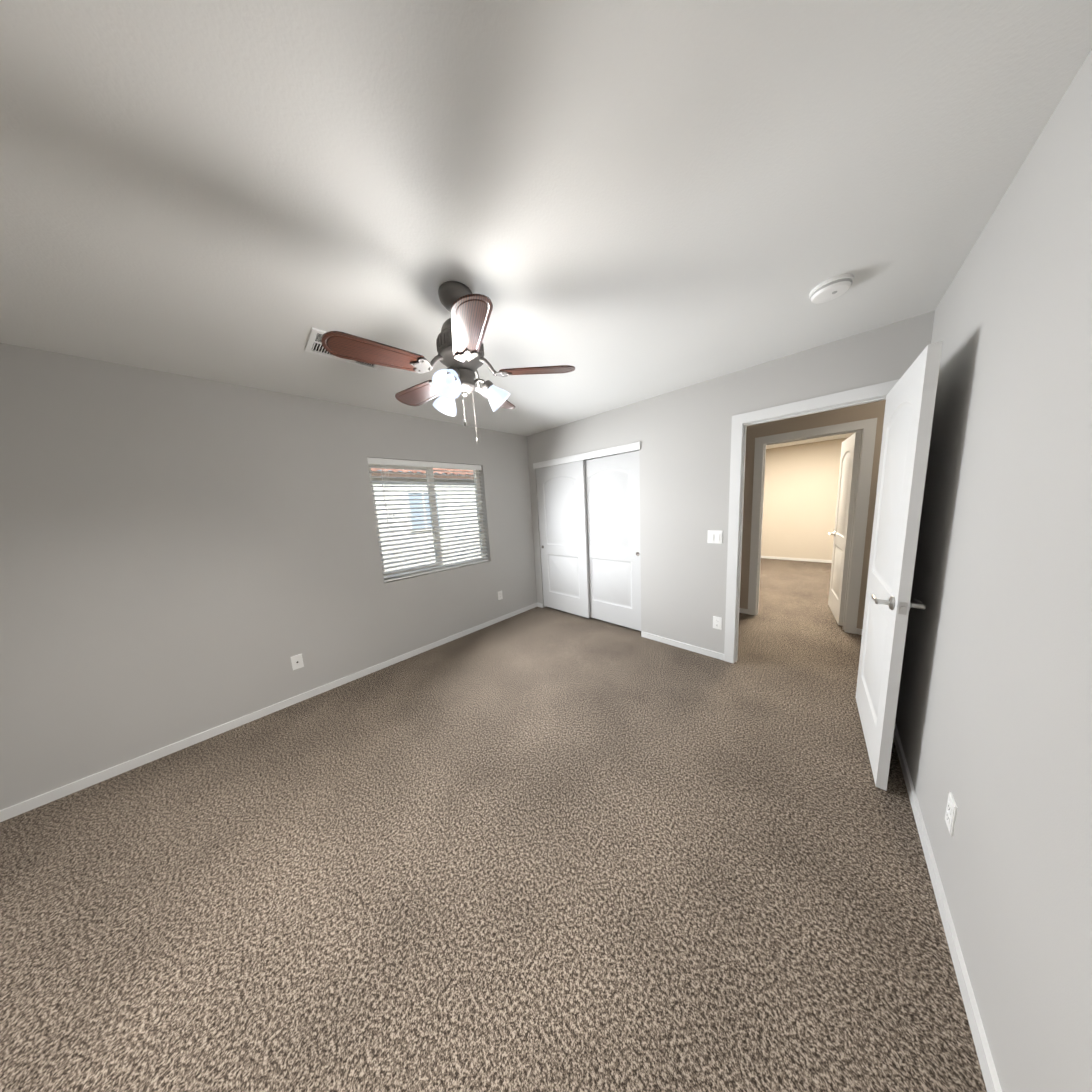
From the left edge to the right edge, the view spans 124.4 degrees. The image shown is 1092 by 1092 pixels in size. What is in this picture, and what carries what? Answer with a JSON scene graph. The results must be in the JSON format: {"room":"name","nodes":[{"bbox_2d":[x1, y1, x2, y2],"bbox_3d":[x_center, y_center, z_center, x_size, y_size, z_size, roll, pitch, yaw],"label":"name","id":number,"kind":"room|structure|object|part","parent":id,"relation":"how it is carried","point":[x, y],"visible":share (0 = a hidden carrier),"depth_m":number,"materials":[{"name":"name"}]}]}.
{"room":"empty bedroom","nodes":[
{"label":"empty bedroom","id":0,"kind":"room"},
{"bbox_2d":[0,343,536,809],"bbox_3d":[-1.671,-0.027,2.738,0.150,2.440,4.340,5,11,44],"label":"wall","id":1,"kind":"structure","parent":0,"point":[182,557],"depth_m":1.91,"materials":[{"name":"paint"}]},
{"bbox_2d":[0,602,539,821],"bbox_3d":[-1.540,1.155,2.841,0.030,0.058,4.100,5,11,44],"label":"baseboard","id":2,"kind":"structure","parent":1,"relation":"attached to","point":[12,811],"depth_m":2.01,"materials":[{"name":"white wood"}]},
{"bbox_2d":[290,654,303,669],"bbox_3d":[-2.019,0.944,2.336,0.017,0.115,0.070,5,11,44],"label":"outlet plate","id":3,"kind":"object","parent":1,"relation":"attached to","point":[297,661],"visible":1,"depth_m":2.34,"materials":[{"name":"white plastic"}]},
{"bbox_2d":[368,464,485,579],"bbox_3d":[-1.250,-0.315,3.216,0.050,1.190,1.240,5,11,44],"label":"window","id":4,"kind":"structure","parent":1,"relation":"in","point":[431,497],"depth_m":3.17,"materials":[{"name":"white plastic"}]},
{"bbox_2d":[367,457,488,581],"bbox_3d":[-1.194,-0.313,3.162,0.071,1.182,1.224,5,11,44],"label":"window blinds","id":5,"kind":"object","parent":4,"relation":"attached to","point":[384,462],"visible":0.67,"depth_m":3.08,"materials":[{"name":"white plastic"}]},
{"bbox_2d":[498,591,502,599],"bbox_3d":[-0.602,0.650,3.788,0.008,0.115,0.070,5,11,44],"label":"electrical outlet","id":6,"kind":"object","parent":1,"relation":"attached to","point":[500,596],"visible":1,"depth_m":3.78,"materials":[{"name":"white plastic"}]},
{"bbox_2d":[0,558,986,1091],"bbox_3d":[1.889,0.992,3.195,4.750,0.100,9.640,5,11,44],"label":"floor","id":7,"kind":"structure","parent":0,"point":[546,848],"depth_m":1.13,"materials":[{"name":"carpet"}]},
{"bbox_2d":[0,0,1091,448],"bbox_3d":[1.748,-1.519,2.843,4.750,0.100,9.640,5,11,44],"label":"ceiling","id":8,"kind":"structure","parent":0,"point":[616,204],"depth_m":0.84,"materials":[{"name":"paint"}]},
{"bbox_2d":[305,327,379,369],"bbox_3d":[-1.154,-1.137,1.682,0.270,0.010,0.370,5,11,44],"label":"ceiling vent","id":9,"kind":"object","parent":8,"relation":"in","point":[314,344],"visible":0.27,"depth_m":1.64,"materials":[{"name":"white metal"}]},
{"bbox_2d":[321,281,574,442],"bbox_3d":[-0.416,-0.813,1.328,0.990,0.635,0.988,5,11,44],"label":"ceiling fan","id":10,"kind":"object","parent":8,"relation":"hanging from","point":[460,346],"visible":1,"depth_m":1.22,"materials":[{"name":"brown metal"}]},
{"label":"blade","id":11,"kind":"part","parent":10,"relation":"part of","materials":[{"name":"brown wood"}]},
{"bbox_3d":[-0.670,-0.807,1.529,0.350,0.006,0.132,2,-2,35],"label":"blade","id":12,"kind":"part","parent":10,"relation":"part of","materials":[{"name":"brown wood"}]},
{"bbox_3d":[-0.501,-0.713,1.440,0.125,0.126,0.118,5,11,44],"label":"lamp shade","id":13,"kind":"part","parent":10,"relation":"part of","materials":[{"name":"white glass"}]},
{"bbox_3d":[-0.400,-0.683,1.185,0.114,0.126,0.122,5,11,44],"label":"lamp shade","id":14,"kind":"part","parent":10,"relation":"part of","materials":[{"name":"white glass"}]},
{"bbox_3d":[-0.391,-0.913,1.316,0.208,0.436,0.208,5,11,44],"label":"motor","id":15,"kind":"part","parent":10,"relation":"part of","materials":[{"name":"grey metal"}]},
{"label":"blade","id":16,"kind":"part","parent":10,"relation":"part of","materials":[{"name":"brown wood"}]},
{"label":"blade","id":17,"kind":"part","parent":10,"relation":"part of","materials":[{"name":"brown wood"}]},
{"bbox_3d":[-0.229,-0.722,1.394,0.113,0.126,0.124,5,11,44],"label":"lamp shade","id":18,"kind":"part","parent":10,"relation":"part of","materials":[{"name":"white glass"}]},
{"bbox_3d":[-0.038,-0.816,1.338,0.350,0.006,0.132,-3,20,-1],"label":"blade","id":19,"kind":"part","parent":10,"relation":"part of","materials":[{"name":"brown wood"}]},
{"bbox_2d":[809,274,853,303],"bbox_3d":[1.359,-1.218,1.375,0.152,0.044,0.152,5,11,44],"label":"smoke detector","id":20,"kind":"object","parent":8,"relation":"attached to","point":[832,288],"visible":1,"depth_m":1.34,"materials":[{"name":"white plastic"}]},
{"bbox_2d":[527,311,934,653],"bbox_3d":[1.455,-0.188,2.627,4.480,2.440,0.120,5,11,44],"label":"wall","id":21,"kind":"structure","parent":0,"point":[682,436],"depth_m":2.62,"materials":[{"name":"paint"}]},
{"bbox_2d":[536,460,589,617],"bbox_3d":[0.213,-0.070,3.818,0.800,1.955,0.039,5,11,44],"label":"closet door","id":22,"kind":"structure","parent":21,"relation":"in","point":[561,497],"depth_m":3.77,"materials":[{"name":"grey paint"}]},
{"bbox_2d":[533,442,640,468],"bbox_3d":[0.419,-1.055,3.443,1.544,0.073,0.122,5,11,44],"label":"trim","id":23,"kind":"structure","parent":21,"relation":"attached to","point":[626,448],"depth_m":3.27,"materials":[{"name":"white wood"}]},
{"bbox_2d":[585,451,640,630],"bbox_3d":[0.750,-0.036,3.362,0.800,1.955,0.039,5,11,44],"label":"closet door","id":24,"kind":"structure","parent":21,"relation":"in","point":[612,483],"depth_m":3.30,"materials":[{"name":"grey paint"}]},
{"bbox_2d":[641,631,723,659],"bbox_3d":[1.331,0.988,2.885,0.789,0.058,0.011,5,11,44],"label":"baseboard","id":25,"kind":"structure","parent":21,"relation":"attached to","point":[682,645],"depth_m":2.84,"materials":[{"name":"white wood"}]},
{"bbox_2d":[707,530,722,543],"bbox_3d":[1.483,-0.079,2.527,0.116,0.115,0.014,5,11,44],"label":"switch plate","id":26,"kind":"object","parent":21,"relation":"attached to","point":[715,536],"visible":1,"depth_m":2.52,"materials":[{"name":"white plastic"}]},
{"bbox_2d":[713,616,721,629],"bbox_3d":[1.555,0.699,2.612,0.070,0.115,0.008,5,11,44],"label":"electrical outlet","id":27,"kind":"object","parent":21,"relation":"attached to","point":[717,622],"visible":1,"depth_m":2.61,"materials":[{"name":"white plastic"}]},
{"bbox_2d":[724,379,898,663],"bbox_3d":[1.935,0.012,2.196,0.914,2.110,0.150,5,11,44],"label":"door frame","id":28,"kind":"structure","parent":21,"relation":"attached to","point":[866,428],"depth_m":2.12,"materials":[{"name":"white wood"}]},
{"bbox_2d":[855,341,942,790],"bbox_3d":[1.871,0.137,1.581,0.158,2.018,0.860,4,11,42],"label":"bedroom door","id":29,"kind":"structure","parent":21,"relation":"in","point":[908,417],"depth_m":1.39,"materials":[{"name":"white paint"}]},
{"bbox_2d":[761,437,848,559],"bbox_3d":[5.556,-0.887,5.964,3.270,2.440,0.120,5,11,44],"label":"wall","id":30,"kind":"structure","parent":0,"point":[800,496],"depth_m":6.05,"materials":[{"name":"beige paint"}]},
{"bbox_2d":[761,556,831,562],"bbox_3d":[5.591,0.301,6.069,3.250,0.058,0.011,5,11,44],"label":"baseboard","id":31,"kind":"structure","parent":30,"relation":"attached to","point":[767,557],"depth_m":6.21,"materials":[{"name":"white wood"}]},
{"bbox_2d":[739,400,885,628],"bbox_3d":[2.987,-0.327,3.007,2.820,2.440,0.120,5,11,44],"label":"wall","id":32,"kind":"structure","parent":0,"point":[876,409],"depth_m":2.95,"materials":[{"name":"beige paint"}]},
{"bbox_2d":[739,608,747,613],"bbox_3d":[2.302,0.804,3.806,0.614,0.058,0.011,5,11,44],"label":"baseboard","id":33,"kind":"structure","parent":32,"relation":"attached to","point":[741,610],"depth_m":3.62,"materials":[{"name":"white wood"}]},
{"bbox_2d":[828,432,860,625],"bbox_3d":[3.381,-0.187,3.280,0.158,2.018,0.770,3,10,38],"label":"door","id":34,"kind":"structure","parent":32,"relation":"in","point":[844,509],"depth_m":3.15,"materials":[{"name":"white paint"}]},
{"bbox_2d":[856,628,861,634],"bbox_3d":[3.604,0.906,2.551,1.162,0.058,0.011,5,11,44],"label":"baseboard","id":35,"kind":"structure","parent":32,"relation":"attached to","point":[858,631],"depth_m":2.94,"materials":[{"name":"white wood"}]},
{"bbox_2d":[895,49,1091,1091],"bbox_3d":[0.828,0.182,0.246,0.120,2.440,4.220,5,11,44],"label":"wall","id":36,"kind":"structure","parent":0,"point":[993,721],"depth_m":0.75,"materials":[{"name":"paint"}]},
{"bbox_2d":[893,724,1001,1091],"bbox_3d":[0.879,1.346,0.509,0.040,0.058,4.100,5,11,44],"label":"baseboard","id":37,"kind":"structure","parent":36,"relation":"attached to","point":[980,1042],"depth_m":0.90,"materials":[{"name":"white"}]},
{"bbox_2d":[945,792,957,836],"bbox_3d":[1.410,0.933,1.003,0.008,0.115,0.070,5,11,44],"label":"electrical outlet","id":38,"kind":"object","parent":36,"relation":"attached to","point":[951,813],"visible":1,"depth_m":0.99,"materials":[{"name":"white plastic"}]},
{"bbox_3d":[-5.864,1.128,7.142,11.850,0.100,20.000,5,11,44],"label":"ground","id":39,"kind":"structure","parent":0,"visible":0},
{"bbox_2d":[371,470,480,571],"bbox_3d":[-4.557,-0.117,5.618,0.200,2.740,14.000,5,11,44],"label":"neighbouring house","id":40,"kind":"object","parent":39,"relation":"on","point":[404,502],"depth_m":7.05,"materials":[{"name":"paint"}]},
{"bbox_2d":[371,468,473,474],"bbox_3d":[-6.417,-2.641,6.941,5.394,2.210,13.992,5,11,44],"label":"roof tiles","id":41,"kind":"structure","parent":40,"relation":"on","point":[422,471],"depth_m":7.21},
{"bbox_2d":[371,471,473,478],"bbox_3d":[-4.476,-1.364,5.295,0.219,0.105,14.000,5,11,44],"label":"fascia","id":42,"kind":"object","parent":40,"relation":"attached to","point":[419,476],"depth_m":6.65,"materials":[{"name":"brown wood"}]},
{"bbox_2d":[405,492,441,531],"bbox_3d":[-2.968,-0.865,7.025,0.050,0.950,0.800,5,11,44],"label":"window","id":43,"kind":"structure","parent":40,"relation":"attached to","point":[415,510],"depth_m":6.95,"materials":[{"name":"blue glass"}]}
]}

